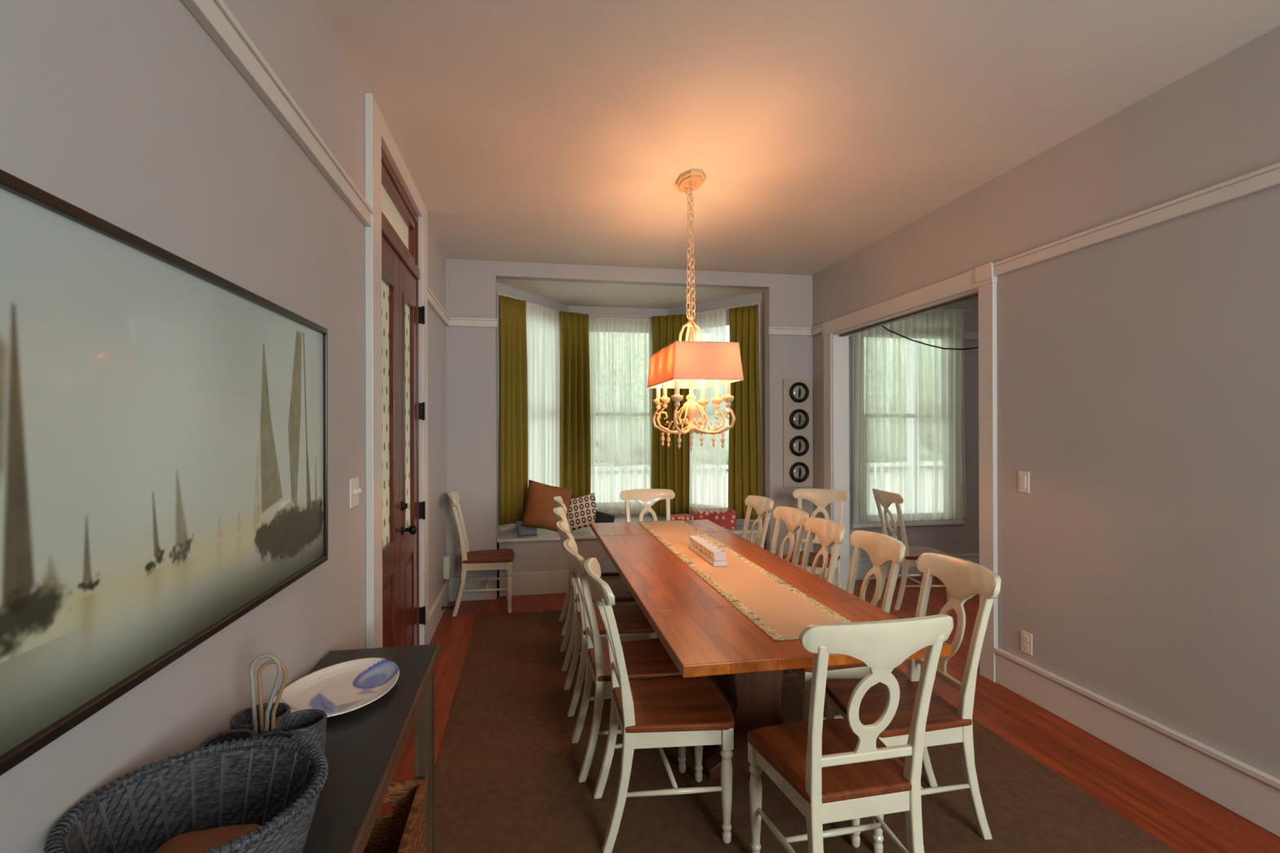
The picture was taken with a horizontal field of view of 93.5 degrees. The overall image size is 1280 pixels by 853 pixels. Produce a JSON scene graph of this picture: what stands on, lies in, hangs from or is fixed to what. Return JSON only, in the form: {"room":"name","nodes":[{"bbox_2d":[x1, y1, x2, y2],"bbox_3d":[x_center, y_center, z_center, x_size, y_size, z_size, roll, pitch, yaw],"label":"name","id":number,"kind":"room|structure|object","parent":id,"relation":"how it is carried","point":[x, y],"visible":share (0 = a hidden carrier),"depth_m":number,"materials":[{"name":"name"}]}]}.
{"room":"dining room","nodes":[
{"label":"dining room","id":0,"kind":"room"},
{"bbox_2d":[0,0,446,852],"bbox_3d":[-1.078,0.026,1.476,0.140,3.058,7.895,0,0,-10],"label":"wall","id":1,"kind":"structure","parent":0,"point":[129,113],"depth_m":1.39,"materials":[{"name":"paint"}]},
{"bbox_2d":[0,168,328,776],"bbox_3d":[-0.951,0.061,1.291,0.041,0.797,1.589,0,0,-10],"label":"sailboat painting","id":2,"kind":"object","parent":1,"relation":"attached to","point":[164,451],"visible":1,"depth_m":1.05,"materials":[{"name":"grey paint"}]},
{"bbox_2d":[181,0,373,226],"bbox_3d":[-0.752,-0.941,0.160,0.046,0.076,5.185,0,0,-10],"label":"molding","id":3,"kind":"structure","parent":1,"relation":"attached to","point":[215,16],"depth_m":1.67,"materials":[{"name":"paint"}]},
{"bbox_2d":[349,476,361,508],"bbox_3d":[-1.188,0.276,2.526,0.024,0.120,0.118,0,0,-10],"label":"light switch","id":4,"kind":"object","parent":1,"relation":"attached to","point":[354,490],"visible":1,"depth_m":2.51,"materials":[{"name":"beige plastic"}]},
{"bbox_2d":[364,93,428,648],"bbox_3d":[-1.355,0.029,3.449,0.034,3.058,1.505,0,0,-10],"label":"door frame","id":5,"kind":"structure","parent":1,"relation":"attached to","point":[378,135],"depth_m":2.79,"materials":[{"name":"paint"}]},
{"bbox_2d":[381,146,425,647],"bbox_3d":[-1.377,0.080,3.442,0.167,2.955,1.160,0,0,-10],"label":"door","id":6,"kind":"structure","parent":1,"relation":"in","point":[402,511],"depth_m":3.48,"materials":[{"name":"brown wood"}]},
{"bbox_2d":[427,287,449,326],"bbox_3d":[-1.607,-0.933,4.782,0.046,0.076,1.205,0,0,-10],"label":"trim","id":7,"kind":"structure","parent":1,"relation":"attached to","point":[433,302],"depth_m":4.71,"materials":[{"name":"paint"}]},
{"bbox_2d":[428,578,449,644],"bbox_3d":[-1.598,1.454,4.779,0.032,0.212,1.205,0,0,-10],"label":"baseboard","id":8,"kind":"structure","parent":1,"relation":"attached to","point":[435,612],"depth_m":4.72,"materials":[{"name":"paint"}]},
{"bbox_2d":[443,555,450,579],"bbox_3d":[-1.667,1.215,5.207,0.053,0.190,0.090,0,0,-10],"label":"electrical outlet","id":9,"kind":"object","parent":1,"relation":"attached to","point":[446,559],"visible":1,"depth_m":5.16,"materials":[{"name":"beige plastic"}]},
{"bbox_2d":[441,605,453,610],"bbox_3d":[-1.581,1.490,4.953,0.088,0.040,0.040,0,0,-10],"label":"door stop","id":10,"kind":"object","parent":1,"relation":"attached to","point":[451,606],"visible":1,"depth_m":4.95,"materials":[{"name":"black metal"}]},
{"bbox_2d":[496,281,568,591],"bbox_3d":[-1.161,0.097,6.205,0.120,2.925,1.438,0,0,26],"label":"wall","id":11,"kind":"structure","parent":0,"point":[501,288],"depth_m":5.95,"materials":[{"name":"paint"}]},
{"bbox_2d":[497,293,559,531],"bbox_3d":[-1.132,-0.130,6.191,0.145,2.240,1.118,0,0,26],"label":"window","id":12,"kind":"structure","parent":11,"relation":"in","point":[506,526],"depth_m":5.68,"materials":[{"name":"paint"}]},
{"bbox_2d":[497,292,760,317],"bbox_3d":[-0.144,-1.258,6.373,2.623,0.014,0.992,0,0,-10],"label":"track","id":13,"kind":"object","parent":12,"relation":"attached to","point":[502,294],"visible":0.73,"depth_m":6.46,"materials":[{"name":"metal"}]},
{"bbox_2d":[499,295,528,525],"bbox_3d":[-1.212,-0.147,5.778,0.065,2.166,0.361,0,0,36],"label":"curtain","id":14,"kind":"object","parent":13,"relation":"hanging from","point":[513,410],"visible":0.95,"depth_m":5.76,"materials":[{"name":"green fabric"}]},
{"bbox_2d":[525,302,560,487],"bbox_3d":[-0.984,-0.130,6.271,0.037,2.191,0.822,0,0,24],"label":"sheer curtain","id":15,"kind":"object","parent":13,"relation":"hanging from","point":[543,325],"visible":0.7,"depth_m":6.23,"materials":[{"name":"white fabric"}]},
{"bbox_2d":[559,311,591,498],"bbox_3d":[-0.707,-0.123,6.571,0.374,2.236,0.095,0,0,-34],"label":"curtain","id":16,"kind":"object","parent":13,"relation":"hanging from","point":[575,401],"visible":0.91,"depth_m":6.56,"materials":[{"name":"green fabric"}]},
{"bbox_2d":[588,316,652,514],"bbox_3d":[-0.222,-0.114,6.834,1.062,2.236,0.036,0,0,-10],"label":"sheer curtain","id":17,"kind":"object","parent":13,"relation":"hanging from","point":[620,349],"visible":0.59,"depth_m":6.83,"materials":[{"name":"white fabric"}]},
{"bbox_2d":[651,314,689,515],"bbox_3d":[0.339,-0.126,6.731,0.447,2.236,0.097,0,0,18],"label":"curtain","id":18,"kind":"object","parent":13,"relation":"hanging from","point":[670,466],"visible":0.65,"depth_m":6.73,"materials":[{"name":"fabric"}]},
{"bbox_2d":[688,310,726,511],"bbox_3d":[0.689,-0.135,6.585,0.039,2.191,0.655,0,0,-44],"label":"sheer curtain","id":19,"kind":"object","parent":13,"relation":"hanging from","point":[708,463],"visible":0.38,"depth_m":6.53,"materials":[{"name":"white fabric"}]},
{"bbox_2d":[728,304,760,519],"bbox_3d":[1.072,-0.139,6.208,0.386,2.196,0.066,0,0,36],"label":"curtain","id":20,"kind":"object","parent":13,"relation":"hanging from","point":[744,437],"visible":0.88,"depth_m":6.20,"materials":[{"name":"green fabric"}]},
{"bbox_2d":[568,306,667,516],"bbox_3d":[-0.246,0.096,6.971,1.190,2.925,0.120,0,0,-10],"label":"wall","id":21,"kind":"structure","parent":0,"point":[579,309],"depth_m":6.92,"materials":[{"name":"paint"}]},
{"bbox_2d":[588,315,652,319],"bbox_3d":[-0.241,-0.132,6.939,1.090,2.240,0.145,0,0,-10],"label":"window","id":22,"kind":"structure","parent":21,"relation":"in","point":[588,316],"depth_m":6.89,"materials":[{"name":"paint"}]},
{"bbox_2d":[496,279,764,309],"bbox_3d":[-0.154,-1.408,6.424,3.120,0.080,1.255,0,0,-10],"label":"ceiling","id":23,"kind":"structure","parent":0,"point":[568,293],"depth_m":6.20,"materials":[{"name":"paint"}]},
{"bbox_2d":[445,258,979,597],"bbox_3d":[1.557,0.023,6.039,6.982,3.058,0.120,0,0,-10],"label":"wall","id":24,"kind":"structure","parent":0,"point":[470,284],"depth_m":5.66,"materials":[{"name":"paint"}]},
{"bbox_2d":[448,575,496,601],"bbox_3d":[-1.498,1.454,5.394,0.412,0.212,0.032,0,0,-10],"label":"baseboard","id":25,"kind":"structure","parent":24,"relation":"attached to","point":[455,583],"depth_m":5.39,"materials":[{"name":"paint"}]},
{"bbox_2d":[448,317,497,327],"bbox_3d":[-1.494,-0.933,5.401,0.419,0.076,0.046,0,0,-10],"label":"trim","id":26,"kind":"structure","parent":24,"relation":"attached to","point":[453,322],"depth_m":5.38,"materials":[{"name":"paint"}]},
{"bbox_2d":[768,326,811,335],"bbox_3d":[1.480,-0.941,5.951,0.443,0.076,0.046,0,0,-10],"label":"trim","id":27,"kind":"structure","parent":24,"relation":"attached to","point":[783,331],"depth_m":5.93,"materials":[{"name":"paint"}]},
{"bbox_2d":[782,378,813,487],"bbox_3d":[1.566,0.067,5.948,0.307,1.070,0.059,0,0,-10],"label":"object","id":28,"kind":"object","parent":24,"relation":"attached to","point":[797,463],"visible":1,"depth_m":5.94,"materials":[{"name":"black metal"}]},
{"bbox_2d":[851,336,964,528],"bbox_3d":[2.744,-0.071,6.225,1.260,2.180,0.145,0,0,-10],"label":"window","id":29,"kind":"structure","parent":24,"relation":"in","point":[859,524],"depth_m":6.07,"materials":[{"name":"paint"}]},
{"bbox_2d":[848,332,978,340],"bbox_3d":[3.373,-0.946,6.301,3.071,0.076,0.046,0,0,-10],"label":"trim","id":30,"kind":"structure","parent":24,"relation":"attached to","point":[967,335],"depth_m":6.30,"materials":[{"name":"paint"}]},
{"bbox_2d":[849,553,979,580],"bbox_3d":[3.380,1.441,6.296,3.071,0.212,0.032,0,0,-10],"label":"baseboard","id":31,"kind":"structure","parent":24,"relation":"attached to","point":[864,565],"depth_m":6.14,"materials":[{"name":"paint"}]},
{"bbox_2d":[938,308,971,311],"bbox_3d":[2.768,-1.197,6.107,1.330,0.014,0.016,0,0,-10],"label":"curtain rod","id":32,"kind":"object","parent":24,"relation":"attached to","point":[940,308],"visible":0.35,"depth_m":6.19,"materials":[{"name":"paint"}]},
{"bbox_2d":[853,309,966,521],"bbox_3d":[2.746,-0.119,6.101,1.268,2.146,0.052,0,0,-10],"label":"sheer curtain","id":33,"kind":"object","parent":32,"relation":"hanging from","point":[910,422],"visible":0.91,"depth_m":6.10,"materials":[{"name":"white fabric"}]},
{"bbox_2d":[667,291,765,549],"bbox_3d":[0.877,0.092,6.582,1.432,2.925,0.120,0,0,43],"label":"wall","id":34,"kind":"structure","parent":0,"point":[756,297],"depth_m":6.16,"materials":[{"name":"paint"}]},
{"bbox_2d":[688,303,759,522],"bbox_3d":[0.854,-0.136,6.558,1.112,2.240,0.145,0,0,43],"label":"window","id":35,"kind":"structure","parent":34,"relation":"in","point":[727,323],"depth_m":6.19,"materials":[{"name":"paint"}]},
{"bbox_2d":[319,0,1279,275],"bbox_3d":[2.298,-1.573,2.062,7.122,0.120,8.215,0,0,-10],"label":"ceiling","id":36,"kind":"structure","parent":0,"point":[548,131],"depth_m":2.80,"materials":[{"name":"paint"}]},
{"bbox_2d":[646,168,743,451],"bbox_3d":[0.309,-0.676,3.663,0.438,1.658,0.744,0,0,-10],"label":"chandelier","id":37,"kind":"object","parent":36,"relation":"hanging from","point":[691,365],"visible":1,"depth_m":3.56,"materials":[{"name":"fabric"}]},
{"bbox_2d":[881,325,978,350],"bbox_3d":[2.783,-1.066,4.877,1.566,0.880,0.029,0,0,19],"label":"cord","id":38,"kind":"object","parent":36,"relation":"hanging from","point":[888,330],"visible":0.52,"depth_m":5.01,"materials":[{"name":"black metal"}]},
{"bbox_2d":[377,576,1279,852],"bbox_3d":[2.195,1.576,2.666,7.122,0.060,9.450,0,0,-10],"label":"floor","id":39,"kind":"structure","parent":0,"point":[1184,820],"depth_m":2.93,"materials":[{"name":"brown wood"}]},
{"bbox_2d":[302,644,439,852],"bbox_3d":[-0.704,1.178,1.002,0.377,0.750,2.430,0,0,-10],"label":"console table","id":40,"kind":"object","parent":39,"relation":"on","point":[365,745],"visible":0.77,"depth_m":1.57,"materials":[{"name":"black wood"}]},
{"bbox_2d":[43,736,328,852],"bbox_3d":[-0.720,0.701,0.990,0.371,0.203,0.370,0,0,42],"label":"woven bowl","id":41,"kind":"object","parent":40,"relation":"on","point":[275,784],"visible":0.96,"depth_m":1.08,"materials":[{"name":"grey wicker"}]},
{"bbox_2d":[154,823,262,852],"bbox_3d":[-0.720,0.743,0.989,0.224,0.088,0.222,0,0,-10],"label":"folded cloth","id":42,"kind":"object","parent":41,"relation":"in","point":[196,842],"visible":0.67,"depth_m":1.03,"materials":[{"name":"fabric"}]},
{"bbox_2d":[199,653,327,755],"bbox_3d":[-0.866,0.661,1.379,0.233,0.283,0.230,0,0,13],"label":"caddy","id":43,"kind":"object","parent":40,"relation":"on","point":[271,719],"visible":0.34,"depth_m":1.38,"materials":[{"name":"grey wicker"}]},
{"bbox_2d":[199,728,256,748],"bbox_3d":[-0.903,0.745,1.322,0.104,0.115,0.103,0,0,-10],"label":"cup","id":44,"kind":"object","parent":43,"relation":"on","point":[237,734],"depth_m":1.36,"materials":[{"name":"grey wicker"}]},
{"bbox_2d":[230,702,290,734],"bbox_3d":[-0.907,0.746,1.443,0.124,0.115,0.123,0,0,-10],"label":"cup","id":45,"kind":"object","parent":43,"relation":"on","point":[242,720],"depth_m":1.44,"materials":[{"name":"grey wicker"}]},
{"bbox_2d":[251,729,295,739],"bbox_3d":[-0.811,0.745,1.318,0.100,0.115,0.099,0,0,-10],"label":"cup","id":46,"kind":"object","parent":43,"relation":"on","point":[291,734],"depth_m":1.36,"materials":[{"name":"grey wicker"}]},
{"bbox_2d":[273,709,327,755],"bbox_3d":[-0.796,0.745,1.413,0.112,0.115,0.111,0,0,-10],"label":"cup","id":47,"kind":"object","parent":43,"relation":"on","point":[309,726],"depth_m":1.42,"materials":[{"name":"grey wicker"}]},
{"bbox_2d":[272,657,399,717],"bbox_3d":[-0.898,0.788,1.805,0.320,0.030,0.416,0,0,-10],"label":"oval platter","id":48,"kind":"object","parent":40,"relation":"on","point":[344,687],"visible":0.94,"depth_m":1.83,"materials":[{"name":"ceramic"}]},
{"bbox_2d":[363,777,427,852],"bbox_3d":[-0.841,1.385,1.673,0.356,0.317,0.808,0,0,-10],"label":"basket","id":49,"kind":"object","parent":39,"relation":"on","point":[403,831],"visible":0.41,"depth_m":2.06,"materials":[{"name":"brown wicker"}]},
{"bbox_2d":[447,491,515,616],"bbox_3d":[-1.357,1.062,5.165,0.557,0.995,0.486,0,0,-13],"label":"dining chair","id":50,"kind":"object","parent":39,"relation":"on","point":[494,559],"visible":1,"depth_m":5.01,"materials":[{"name":"paint"}]},
{"bbox_2d":[497,515,764,596],"bbox_3d":[-0.129,1.294,6.328,2.755,0.525,1.176,0,0,-10],"label":"window seat","id":51,"kind":"object","parent":39,"relation":"on","point":[540,565],"visible":0.35,"depth_m":5.62,"materials":[{"name":"paint"}]},
{"bbox_2d":[515,520,537,537],"bbox_3d":[-1.071,0.961,5.699,0.200,0.145,0.095,0,0,-33],"label":"throw cushion","id":52,"kind":"object","parent":51,"relation":"on","point":[522,531],"visible":0.77,"depth_m":5.65,"materials":[{"name":"grey fabric"}]},
{"bbox_2d":[521,480,573,532],"bbox_3d":[-0.881,0.771,5.765,0.540,0.524,0.222,0,0,-22],"label":"throw cushion","id":53,"kind":"object","parent":51,"relation":"on","point":[539,513],"visible":0.81,"depth_m":5.68,"materials":[{"name":"brown fabric"}]},
{"bbox_2d":[568,493,596,531],"bbox_3d":[-0.584,0.846,5.921,0.402,0.374,0.201,0,0,4],"label":"throw cushion","id":54,"kind":"object","parent":51,"relation":"on","point":[582,510],"visible":0.79,"depth_m":5.86,"materials":[{"name":"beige fabric"}]},
{"bbox_2d":[594,511,614,523],"bbox_3d":[-0.347,0.925,5.853,0.240,0.214,0.140,0,0,-22],"label":"throw cushion","id":55,"kind":"object","parent":51,"relation":"on","point":[601,517],"visible":0.54,"depth_m":5.81,"materials":[{"name":"black fabric"}]},
{"bbox_2d":[670,513,693,520],"bbox_3d":[0.405,0.968,6.129,0.232,0.125,0.202,0,0,-13],"label":"gift box","id":56,"kind":"object","parent":51,"relation":"on","point":[673,517],"visible":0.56,"depth_m":6.05,"materials":[{"name":"red paper"}]},
{"bbox_2d":[691,507,736,528],"bbox_3d":[0.754,0.942,6.163,0.412,0.175,0.262,0,0,-6],"label":"gift box","id":57,"kind":"object","parent":51,"relation":"on","point":[725,517],"visible":0.88,"depth_m":6.05,"materials":[{"name":"red paper"}]},
{"bbox_2d":[434,609,1177,852],"bbox_3d":[0.572,1.546,2.097,2.720,0.010,6.320,0,0,-10],"label":"area rug","id":58,"kind":"object","parent":39,"relation":"on","point":[508,768],"visible":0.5,"depth_m":2.54,"materials":[{"name":"brown carpet"}]},
{"bbox_2d":[553,496,622,635],"bbox_3d":[-0.386,1.048,4.666,0.557,0.995,0.486,0,0,-10],"label":"dining chair","id":59,"kind":"object","parent":58,"relation":"on","point":[609,572],"visible":0.36,"depth_m":4.56,"materials":[{"name":"paint"}]},
{"bbox_2d":[553,506,637,671],"bbox_3d":[-0.295,1.048,4.013,0.557,0.995,0.486,0,0,-9],"label":"dining chair","id":60,"kind":"object","parent":58,"relation":"on","point":[623,596],"visible":0.37,"depth_m":3.86,"materials":[{"name":"paint"}]},
{"bbox_2d":[556,520,657,716],"bbox_3d":[-0.191,1.047,3.421,0.557,0.995,0.486,0,0,-10],"label":"dining chair","id":61,"kind":"object","parent":58,"relation":"on","point":[632,624],"visible":0.46,"depth_m":3.27,"materials":[{"name":"paint"}]},
{"bbox_2d":[563,538,686,782],"bbox_3d":[-0.077,1.046,2.831,0.557,0.995,0.486,0,0,-12],"label":"dining chair","id":62,"kind":"object","parent":58,"relation":"on","point":[646,659],"visible":0.75,"depth_m":2.68,"materials":[{"name":"paint"}]},
{"bbox_2d":[619,488,675,522],"bbox_3d":[0.105,1.048,5.055,0.486,0.995,0.557,0,0,-10],"label":"dining chair","id":63,"kind":"object","parent":58,"relation":"on","point":[646,498],"visible":0.36,"depth_m":5.27,"materials":[{"name":"paint"}]},
{"bbox_2d":[584,557,734,852],"bbox_3d":[0.062,1.045,2.385,0.557,0.995,0.486,0,0,-10],"label":"dining chair","id":64,"kind":"object","parent":58,"relation":"on","point":[677,711],"visible":1,"depth_m":2.22,"materials":[{"name":"paint"}]},
{"bbox_2d":[742,495,773,548],"bbox_3d":[0.711,1.045,4.605,0.557,0.995,0.486,0,0,-12],"label":"dining chair","id":65,"kind":"object","parent":58,"relation":"on","point":[762,505],"visible":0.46,"depth_m":4.65,"materials":[{"name":"paint"}]},
{"bbox_2d":[591,519,951,779],"bbox_3d":[0.360,1.168,3.568,1.000,0.750,3.020,0,0,-10],"label":"dining table","id":66,"kind":"object","parent":58,"relation":"on","point":[703,633],"visible":0.64,"depth_m":2.66,"materials":[{"name":"brown wood"}]},
{"bbox_2d":[637,520,851,640],"bbox_3d":[0.428,0.790,3.647,0.390,0.003,2.840,0,0,-10],"label":"table runner","id":67,"kind":"object","parent":66,"relation":"on","point":[782,611],"visible":0.86,"depth_m":2.92,"materials":[{"name":"beige fabric"}]},
{"bbox_2d":[688,535,727,566],"bbox_3d":[0.404,0.750,3.658,0.080,0.078,0.550,0,0,-10],"label":"candle holder","id":68,"kind":"object","parent":67,"relation":"on","point":[709,552],"visible":1,"depth_m":3.56,"materials":[{"name":"white wood"}]},
{"bbox_2d":[688,535,703,545],"bbox_3d":[0.362,0.736,3.882,0.079,0.050,0.079,0,0,-10],"label":"candle","id":69,"kind":"object","parent":68,"relation":"on","point":[695,537],"depth_m":3.87,"materials":[{"name":"beige wax"}]},
{"bbox_2d":[692,537,706,548],"bbox_3d":[0.379,0.736,3.793,0.079,0.050,0.079,0,0,-10],"label":"candle","id":70,"kind":"object","parent":68,"relation":"on","point":[701,540],"depth_m":3.79,"materials":[{"name":"beige wax"}]},
{"bbox_2d":[696,540,711,551],"bbox_3d":[0.395,0.736,3.703,0.079,0.050,0.079,0,0,-10],"label":"candle","id":71,"kind":"object","parent":68,"relation":"on","point":[705,543],"depth_m":3.71,"materials":[{"name":"beige wax"}]},
{"bbox_2d":[700,543,715,554],"bbox_3d":[0.412,0.736,3.614,0.079,0.050,0.079,0,0,-10],"label":"candle","id":72,"kind":"object","parent":68,"relation":"on","point":[710,546],"depth_m":3.61,"materials":[{"name":"beige wax"}]},
{"bbox_2d":[704,546,721,557],"bbox_3d":[0.428,0.735,3.525,0.079,0.050,0.079,0,0,-10],"label":"candle","id":73,"kind":"object","parent":68,"relation":"on","point":[713,548],"depth_m":3.53,"materials":[{"name":"beige wax"}]},
{"bbox_2d":[709,549,726,560],"bbox_3d":[0.445,0.735,3.435,0.079,0.050,0.079,0,0,-10],"label":"candle","id":74,"kind":"object","parent":68,"relation":"on","point":[714,554],"depth_m":3.41,"materials":[{"name":"beige wax"}]},
{"bbox_2d":[769,506,808,565],"bbox_3d":[0.784,1.044,3.937,0.557,0.995,0.486,0,0,-10],"label":"dining chair","id":75,"kind":"object","parent":58,"relation":"on","point":[794,518],"visible":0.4,"depth_m":3.98,"materials":[{"name":"paint"}]},
{"bbox_2d":[782,517,844,677],"bbox_3d":[0.846,1.044,3.436,0.557,0.995,0.486,0,0,-7],"label":"dining chair","id":76,"kind":"object","parent":58,"relation":"on","point":[829,533],"visible":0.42,"depth_m":3.44,"materials":[{"name":"paint"}]},
{"bbox_2d":[782,488,849,588],"bbox_3d":[1.448,1.044,5.044,0.486,0.995,0.557,0,0,34],"label":"dining chair","id":77,"kind":"object","parent":58,"relation":"on","point":[821,498],"visible":0.42,"depth_m":5.17,"materials":[{"name":"paint"}]},
{"bbox_2d":[779,530,906,721],"bbox_3d":[0.963,1.043,2.965,0.557,0.995,0.486,0,0,-8],"label":"dining chair","id":78,"kind":"object","parent":58,"relation":"on","point":[882,549],"visible":0.49,"depth_m":2.91,"materials":[{"name":"paint"}]},
{"bbox_2d":[746,613,953,852],"bbox_3d":[0.647,1.043,1.945,0.486,0.995,0.557,0,0,-12],"label":"dining chair","id":79,"kind":"object","parent":58,"relation":"on","point":[832,771],"visible":1,"depth_m":1.80,"materials":[{"name":"paint"}]},
{"bbox_2d":[823,552,1000,852],"bbox_3d":[1.059,1.042,2.393,0.557,0.995,0.486,0,0,-7],"label":"dining chair","id":80,"kind":"object","parent":58,"relation":"on","point":[946,724],"visible":0.66,"depth_m":2.29,"materials":[{"name":"paint"}]},
{"bbox_2d":[872,488,952,610],"bbox_3d":[2.362,1.051,5.261,0.557,0.995,0.486,0,0,-5],"label":"dining chair","id":81,"kind":"object","parent":39,"relation":"on","point":[885,499],"visible":0.63,"depth_m":5.15,"materials":[{"name":"paint"}]},
{"bbox_2d":[812,25,1279,779],"bbox_3d":[2.512,0.016,2.140,0.140,3.058,7.895,0,0,-10],"label":"wall","id":82,"kind":"structure","parent":0,"point":[1138,372],"depth_m":2.78,"materials":[{"name":"paint"}]},
{"bbox_2d":[810,323,822,335],"bbox_3d":[1.734,-0.942,5.870,0.046,0.076,0.280,0,0,-10],"label":"trim","id":83,"kind":"structure","parent":82,"relation":"attached to","point":[818,329],"depth_m":5.85,"materials":[{"name":"paint"}]},
{"bbox_2d":[839,293,977,336],"bbox_3d":[2.046,0.343,4.694,0.050,2.392,1.845,0,0,-10],"label":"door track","id":84,"kind":"structure","parent":82,"relation":"in","point":[973,296],"depth_m":4.51,"materials":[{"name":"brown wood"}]},
{"bbox_2d":[822,262,998,682],"bbox_3d":[2.023,0.280,4.696,0.194,2.539,2.140,0,0,-10],"label":"door frame","id":85,"kind":"structure","parent":82,"relation":"attached to","point":[981,281],"depth_m":3.97,"materials":[{"name":"paint"}]},
{"bbox_2d":[1018,471,1029,493],"bbox_3d":[2.195,0.317,3.446,0.010,0.120,0.075,0,0,-10],"label":"light switch","id":86,"kind":"object","parent":82,"relation":"attached to","point":[1024,477],"visible":1,"depth_m":3.44,"materials":[{"name":"beige plastic"}]},
{"bbox_2d":[1021,630,1032,655],"bbox_3d":[2.201,1.232,3.430,0.009,0.120,0.075,0,0,-10],"label":"wall outlet","id":87,"kind":"object","parent":82,"relation":"attached to","point":[1026,637],"visible":1,"depth_m":3.42,"materials":[{"name":"beige plastic"}]},
{"bbox_2d":[1023,635,1028,642],"bbox_3d":[2.198,1.210,3.430,0.003,0.028,0.032,0,0,-10],"label":"receptacle","id":88,"kind":"object","parent":87,"relation":"attached to","point":[1025,637],"depth_m":3.43,"materials":[{"name":"beige plastic"}]},
{"bbox_2d":[1023,643,1028,649],"bbox_3d":[2.198,1.254,3.430,0.003,0.028,0.032,0,0,-10],"label":"receptacle","id":89,"kind":"object","parent":87,"relation":"attached to","point":[1025,645],"depth_m":3.43,"materials":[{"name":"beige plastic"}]},
{"bbox_2d":[992,162,1279,276],"bbox_3d":[2.645,-0.950,0.943,0.046,0.076,5.490,0,0,-10],"label":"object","id":90,"kind":"object","parent":82,"relation":"attached to","point":[1268,177],"visible":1,"depth_m":2.71,"materials":[{"name":"paint"}]},
{"bbox_2d":[994,647,1279,837],"bbox_3d":[2.650,1.437,0.940,0.032,0.212,5.490,0,0,-10],"label":"baseboard","id":91,"kind":"structure","parent":82,"relation":"attached to","point":[1253,794],"depth_m":2.72,"materials":[{"name":"paint"}]},
{"label":"outside","id":92,"kind":"structure","parent":0,"visible":0},
{"bbox_2d":[726,470,728,506],"bbox_3d":[-2.104,2.272,38.913,70.000,0.150,62.700,0,0,-10],"label":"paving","id":93,"kind":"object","parent":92,"point":[726,470],"visible":0.02,"depth_m":21.00,"materials":[{"name":"white"}]},
{"bbox_2d":[725,333,729,470],"bbox_3d":[5.193,-1.956,29.506,5.376,8.239,5.278,0,0,-10],"label":"tree","id":94,"kind":"object","parent":93,"relation":"on","point":[727,335],"visible":0.02,"depth_m":27.76,"materials":[{"name":"green plant"}]},
{"bbox_2d":[725,325,729,469],"bbox_3d":[0.936,0.256,8.690,15.000,3.800,2.450,0,0,-10],"label":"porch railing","id":95,"kind":"object","parent":93,"relation":"on","point":[727,327],"visible":0.02,"depth_m":9.57,"materials":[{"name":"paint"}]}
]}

